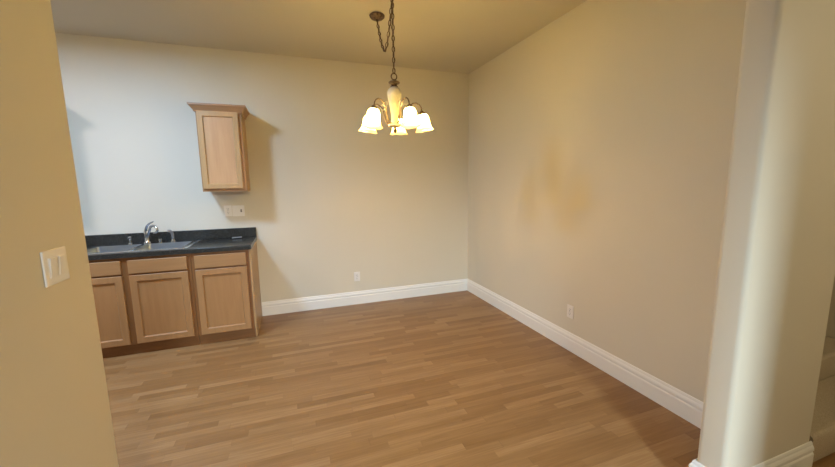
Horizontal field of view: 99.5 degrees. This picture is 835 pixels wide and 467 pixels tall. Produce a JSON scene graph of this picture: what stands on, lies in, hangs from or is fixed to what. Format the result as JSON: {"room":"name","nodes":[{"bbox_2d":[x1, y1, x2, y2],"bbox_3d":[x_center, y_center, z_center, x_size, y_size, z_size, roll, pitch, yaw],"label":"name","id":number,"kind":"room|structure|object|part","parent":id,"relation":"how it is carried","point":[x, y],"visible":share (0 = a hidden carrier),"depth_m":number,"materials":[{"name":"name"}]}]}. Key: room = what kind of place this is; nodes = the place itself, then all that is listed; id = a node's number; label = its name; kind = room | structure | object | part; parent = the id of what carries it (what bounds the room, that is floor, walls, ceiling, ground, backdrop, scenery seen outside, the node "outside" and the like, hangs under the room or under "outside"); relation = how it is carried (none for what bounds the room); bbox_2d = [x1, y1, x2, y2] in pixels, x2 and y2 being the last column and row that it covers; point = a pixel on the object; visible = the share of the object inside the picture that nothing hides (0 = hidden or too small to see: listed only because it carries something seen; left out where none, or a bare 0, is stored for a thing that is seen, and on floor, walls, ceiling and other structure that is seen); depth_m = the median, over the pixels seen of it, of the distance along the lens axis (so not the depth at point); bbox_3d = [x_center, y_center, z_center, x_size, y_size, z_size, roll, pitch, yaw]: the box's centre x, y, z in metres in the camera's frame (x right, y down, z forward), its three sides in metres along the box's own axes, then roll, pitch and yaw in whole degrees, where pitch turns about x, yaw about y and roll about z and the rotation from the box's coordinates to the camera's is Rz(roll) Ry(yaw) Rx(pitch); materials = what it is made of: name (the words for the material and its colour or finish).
{"room":"dining room","nodes":[
{"label":"dining room","id":0,"kind":"room"},
{"bbox_2d":[0,0,118,466],"bbox_3d":[-0.485,0.201,-1.047,0.130,2.830,5.080,-4,9,-19],"label":"wall","id":1,"kind":"structure","parent":0,"point":[55,411],"depth_m":1.11,"materials":[{"name":"beige paint"}]},
{"bbox_2d":[40,246,69,287],"bbox_3d":[-1.193,0.107,1.169,0.013,0.115,0.125,-4,9,-19],"label":"light switch","id":2,"kind":"object","parent":1,"relation":"attached to","point":[54,262],"visible":1,"depth_m":1.15,"materials":[{"name":"white plastic"}]},
{"bbox_2d":[49,257,57,277],"bbox_3d":[-1.181,0.110,1.147,0.005,0.062,0.030,-4,9,-19],"label":"rocker switch","id":3,"kind":"object","parent":2,"relation":"attached to","point":[53,261],"depth_m":1.14,"materials":[{"name":"white plastic"}]},
{"bbox_2d":[58,254,65,273],"bbox_3d":[-1.197,0.104,1.192,0.005,0.062,0.030,-4,9,-19],"label":"rocker switch","id":4,"kind":"object","parent":2,"relation":"attached to","point":[61,257],"depth_m":1.19,"materials":[{"name":"white plastic"}]},
{"bbox_2d":[55,33,468,305],"bbox_3d":[-1.325,-0.507,4.056,7.150,2.830,0.150,-4,9,-19],"label":"wall","id":5,"kind":"structure","parent":0,"point":[328,200],"depth_m":3.92,"materials":[{"name":"beige paint"}]},
{"bbox_2d":[85,227,256,245],"bbox_3d":[-2.717,0.040,3.538,2.019,0.100,0.019,-4,9,-19],"label":"backsplash","id":6,"kind":"structure","parent":5,"relation":"attached to","point":[91,240],"depth_m":3.61,"materials":[{"name":"black stone"}]},
{"bbox_2d":[187,102,249,191],"bbox_3d":[-1.923,-0.828,3.512,0.482,0.809,0.380,-4,9,-19],"label":"upper cabinet","id":7,"kind":"object","parent":5,"relation":"attached to","point":[221,130],"visible":1,"depth_m":3.37,"materials":[{"name":"brown wood"}]},
{"bbox_3d":[-1.928,-1.193,3.461,0.482,0.072,0.380,-4,9,-19],"label":"crown moulding","id":8,"kind":"part","parent":7,"relation":"part of","materials":[{"name":"brown wood"}]},
{"bbox_3d":[-1.878,-0.790,3.372,0.344,0.719,0.020,-4,9,-19],"label":"door","id":9,"kind":"part","parent":7,"relation":"part of","materials":[{"name":"brown wood"}]},
{"bbox_3d":[-1.880,-0.790,3.376,0.242,0.617,0.006,-4,9,-19],"label":"door panel","id":10,"kind":"part","parent":7,"relation":"part of","materials":[{"name":"brown wood"}]},
{"bbox_2d":[224,205,231,215],"bbox_3d":[-2.015,-0.241,3.757,0.074,0.115,0.010,-4,9,-19],"label":"power outlet","id":11,"kind":"object","parent":5,"relation":"attached to","point":[227,208],"visible":1,"depth_m":3.75,"materials":[{"name":"white plastic"}]},
{"bbox_2d":[232,205,244,215],"bbox_3d":[-1.919,-0.243,3.787,0.118,0.115,0.020,-4,9,-19],"label":"switch plate","id":12,"kind":"object","parent":5,"relation":"attached to","point":[238,210],"visible":1,"depth_m":3.79,"materials":[{"name":"white plastic"}]},
{"bbox_2d":[354,272,359,280],"bbox_3d":[-0.739,0.527,4.321,0.072,0.115,0.010,-4,9,-19],"label":"power outlet","id":13,"kind":"object","parent":5,"relation":"attached to","point":[356,274],"visible":1,"depth_m":4.32,"materials":[{"name":"white plastic"}]},
{"bbox_2d":[262,279,466,315],"bbox_3d":[-0.532,0.778,4.427,2.604,0.160,0.017,-4,9,-19],"label":"baseboard","id":14,"kind":"structure","parent":5,"relation":"attached to","point":[392,293],"depth_m":4.36,"materials":[{"name":"white paint"}]},
{"bbox_2d":[50,0,586,73],"bbox_3d":[-0.043,-1.476,0.234,7.150,0.120,7.900,-4,9,-19],"label":"ceiling","id":15,"kind":"structure","parent":0,"point":[456,36],"depth_m":3.05,"materials":[{"name":"beige paint"}]},
{"bbox_2d":[358,0,432,134],"bbox_3d":[-0.172,-1.249,2.635,0.574,0.993,0.679,1,8,14],"label":"chandelier","id":16,"kind":"object","parent":15,"relation":"hanging from","point":[371,121],"visible":1,"depth_m":2.58,"materials":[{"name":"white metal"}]},
{"bbox_3d":[-0.382,-0.837,2.719,0.149,0.139,0.142,-4,9,-19],"label":"lamp shade","id":17,"kind":"part","parent":16,"relation":"part of","materials":[{"name":"beige glass"}]},
{"bbox_3d":[-0.315,-0.801,2.458,0.148,0.139,0.142,-4,9,-19],"label":"lamp shade","id":18,"kind":"part","parent":16,"relation":"part of","materials":[{"name":"beige glass"}]},
{"bbox_3d":[-0.285,-0.899,2.671,0.174,0.164,0.011,2,9,21],"label":"arm","id":19,"kind":"part","parent":16,"relation":"part of","materials":[{"name":"brown metal"}]},
{"bbox_3d":[-0.249,-0.880,2.529,0.011,0.164,0.174,6,10,39],"label":"arm","id":20,"kind":"part","parent":16,"relation":"part of","materials":[{"name":"brown metal"}]},
{"bbox_3d":[-0.254,-1.563,2.724,0.026,0.315,0.422,-4,9,-21],"label":"chain","id":21,"kind":"part","parent":16,"relation":"part of","materials":[{"name":"brown metal"}]},
{"bbox_3d":[-0.252,-1.456,2.739,0.012,0.524,0.417,-4,9,-21],"label":"cord","id":22,"kind":"part","parent":16,"relation":"part of","materials":[{"name":"brown metal"}]},
{"bbox_3d":[-0.176,-1.428,2.550,0.020,0.527,0.020,3,9,25],"label":"chain","id":23,"kind":"part","parent":16,"relation":"part of","materials":[{"name":"brown metal"}]},
{"bbox_3d":[-0.154,-0.861,2.862,0.149,0.138,0.141,-4,9,-19],"label":"lamp shade","id":24,"kind":"part","parent":16,"relation":"part of","materials":[{"name":"beige glass"}]},
{"bbox_3d":[-0.102,-0.880,2.520,0.011,0.164,0.174,-6,9,-32],"label":"arm","id":25,"kind":"part","parent":16,"relation":"part of","materials":[{"name":"brown metal"}]},
{"bbox_3d":[-0.044,-0.803,2.441,0.150,0.139,0.141,-4,9,-19],"label":"lamp shade","id":26,"kind":"part","parent":16,"relation":"part of","materials":[{"name":"beige glass"}]},
{"bbox_3d":[0.055,-0.840,2.690,0.148,0.138,0.142,-4,9,-19],"label":"lamp shade","id":27,"kind":"part","parent":16,"relation":"part of","materials":[{"name":"beige glass"}]},
{"bbox_2d":[103,290,834,466],"bbox_3d":[-0.002,1.435,0.644,7.150,0.100,7.900,-4,9,-19],"label":"floor","id":28,"kind":"structure","parent":0,"point":[452,379],"depth_m":2.40,"materials":[{"name":"laminate"}]},
{"bbox_2d":[89,254,199,357],"bbox_3d":[-2.593,0.602,3.329,0.988,0.871,0.629,-4,9,-19],"label":"base cabinet","id":29,"kind":"object","parent":28,"relation":"on","point":[143,304],"visible":0.61,"depth_m":3.08,"materials":[{"name":"brown wood"}]},
{"bbox_3d":[-2.717,0.303,2.917,0.440,0.117,0.020,-4,9,-19],"label":"drawer","id":30,"kind":"part","parent":29,"relation":"part of","materials":[{"name":"brown wood"}]},
{"bbox_3d":[-2.714,0.678,2.975,0.322,0.493,0.006,-4,9,-19],"label":"door panel","id":31,"kind":"part","parent":29,"relation":"part of","materials":[{"name":"brown wood"}]},
{"bbox_3d":[-2.712,0.678,2.970,0.440,0.611,0.020,-4,9,-19],"label":"door","id":32,"kind":"part","parent":29,"relation":"part of","materials":[{"name":"brown wood"}]},
{"bbox_3d":[-2.259,0.274,3.078,0.435,0.117,0.020,-4,9,-19],"label":"drawer","id":33,"kind":"part","parent":29,"relation":"part of","materials":[{"name":"brown wood"}]},
{"bbox_3d":[-2.254,0.649,3.131,0.435,0.611,0.020,-4,9,-19],"label":"door","id":34,"kind":"part","parent":29,"relation":"part of","materials":[{"name":"brown wood"}]},
{"bbox_3d":[-2.255,0.649,3.135,0.317,0.493,0.006,-4,9,-19],"label":"door panel","id":35,"kind":"part","parent":29,"relation":"part of","materials":[{"name":"brown wood"}]},
{"bbox_2d":[85,227,256,259],"bbox_3d":[-2.613,0.099,3.252,2.019,0.140,0.636,-4,9,-19],"label":"countertop","id":36,"kind":"structure","parent":29,"relation":"on","point":[211,240],"depth_m":3.46,"materials":[{"name":"black stone"}]},
{"bbox_2d":[87,239,199,254],"bbox_3d":[-2.570,0.207,3.283,0.869,0.176,0.550,-4,9,-19],"label":"sink","id":37,"kind":"object","parent":36,"relation":"in","point":[181,244],"visible":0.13,"depth_m":3.35,"materials":[{"name":"silver metal"}]},
{"bbox_3d":[-2.751,0.225,3.177,0.363,0.176,0.388,-4,9,-19],"label":"bowl","id":38,"kind":"part","parent":37,"relation":"part of","materials":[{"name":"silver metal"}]},
{"bbox_3d":[-2.368,0.200,3.312,0.377,0.176,0.388,-4,9,-19],"label":"bowl","id":39,"kind":"part","parent":37,"relation":"part of","materials":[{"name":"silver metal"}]},
{"bbox_2d":[167,230,175,241],"bbox_3d":[-2.449,0.020,3.520,0.064,0.124,0.048,-7,10,-35],"label":"sprayer","id":40,"kind":"object","parent":37,"relation":"on","point":[169,231],"visible":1,"depth_m":3.52,"materials":[{"name":"silver metal"}]},
{"bbox_2d":[143,221,158,243],"bbox_3d":[-2.584,-0.014,3.437,0.188,0.217,0.067,0,8,7],"label":"kitchen faucet","id":41,"kind":"object","parent":36,"relation":"on","point":[147,230],"visible":1,"depth_m":3.43,"materials":[{"name":"silver metal"}]},
{"bbox_3d":[-2.610,-0.068,3.432,0.110,0.109,0.032,0,8,5],"label":"lever","id":42,"kind":"part","parent":41,"relation":"part of","materials":[{"name":"silver metal"}]},
{"bbox_3d":[-2.568,-0.021,3.425,0.156,0.133,0.032,1,8,15],"label":"spout","id":43,"kind":"part","parent":41,"relation":"part of","materials":[{"name":"silver metal"}]},
{"bbox_2d":[190,242,261,343],"bbox_3d":[-1.894,0.557,3.574,0.491,0.871,0.629,-4,9,-19],"label":"base cabinet","id":44,"kind":"object","parent":28,"relation":"on","point":[226,284],"visible":0.91,"depth_m":3.30,"materials":[{"name":"brown wood"}]},
{"bbox_3d":[-1.802,0.245,3.238,0.421,0.117,0.020,-4,9,-19],"label":"drawer","id":45,"kind":"part","parent":44,"relation":"part of","materials":[{"name":"brown wood"}]},
{"bbox_3d":[-1.797,0.620,3.291,0.421,0.611,0.020,-4,9,-19],"label":"door","id":46,"kind":"part","parent":44,"relation":"part of","materials":[{"name":"brown wood"}]},
{"bbox_3d":[-1.799,0.620,3.296,0.303,0.493,0.006,-4,9,-19],"label":"door panel","id":47,"kind":"part","parent":44,"relation":"part of","materials":[{"name":"brown wood"}]},
{"bbox_3d":[-1.674,0.542,3.663,0.016,0.871,0.608,-4,9,-19],"label":"panel","id":48,"kind":"part","parent":44,"relation":"part of","materials":[{"name":"brown wood"}]},
{"bbox_2d":[809,336,834,461],"bbox_3d":[2.161,0.432,2.915,1.132,1.189,2.160,-4,9,-19],"label":"carpeted staircase","id":49,"kind":"structure","parent":28,"relation":"on","point":[822,434],"depth_m":2.00,"materials":[{"name":"beige carpet"}]},
{"bbox_2d":[468,0,746,401],"bbox_3d":[1.289,-0.423,3.200,0.159,2.830,3.225,-4,9,-19],"label":"wall","id":50,"kind":"structure","parent":0,"point":[600,140],"depth_m":2.56,"materials":[{"name":"beige paint"}]},
{"bbox_2d":[567,304,573,318],"bbox_3d":[1.320,0.675,3.056,0.010,0.115,0.072,-4,9,-19],"label":"power outlet","id":51,"kind":"object","parent":50,"relation":"attached to","point":[570,309],"visible":1,"depth_m":3.05,"materials":[{"name":"white plastic"}]},
{"bbox_2d":[467,279,703,428],"bbox_3d":[1.228,0.905,3.348,0.017,0.160,3.245,-4,9,-19],"label":"baseboard","id":52,"kind":"structure","parent":50,"relation":"attached to","point":[689,408],"depth_m":2.71,"materials":[{"name":"white paint"}]},
{"bbox_2d":[697,0,834,466],"bbox_3d":[1.619,-0.193,1.538,0.666,2.830,0.118,-4,9,-19],"label":"wall","id":53,"kind":"structure","parent":0,"point":[776,272],"depth_m":1.48,"materials":[{"name":"beige paint"}]},
{"bbox_2d":[689,441,813,466],"bbox_3d":[1.629,1.129,1.721,0.683,0.160,0.152,-4,9,-19],"label":"baseboard","id":54,"kind":"structure","parent":53,"relation":"attached to","point":[802,455],"depth_m":1.71,"materials":[{"name":"white paint"}]},
{"bbox_2d":[825,277,834,338],"bbox_3d":[3.273,-0.225,1.598,0.150,2.830,7.600,-4,9,-19],"label":"wall","id":55,"kind":"structure","parent":0,"point":[830,330],"depth_m":2.50,"materials":[{"name":"beige paint"}]}
]}

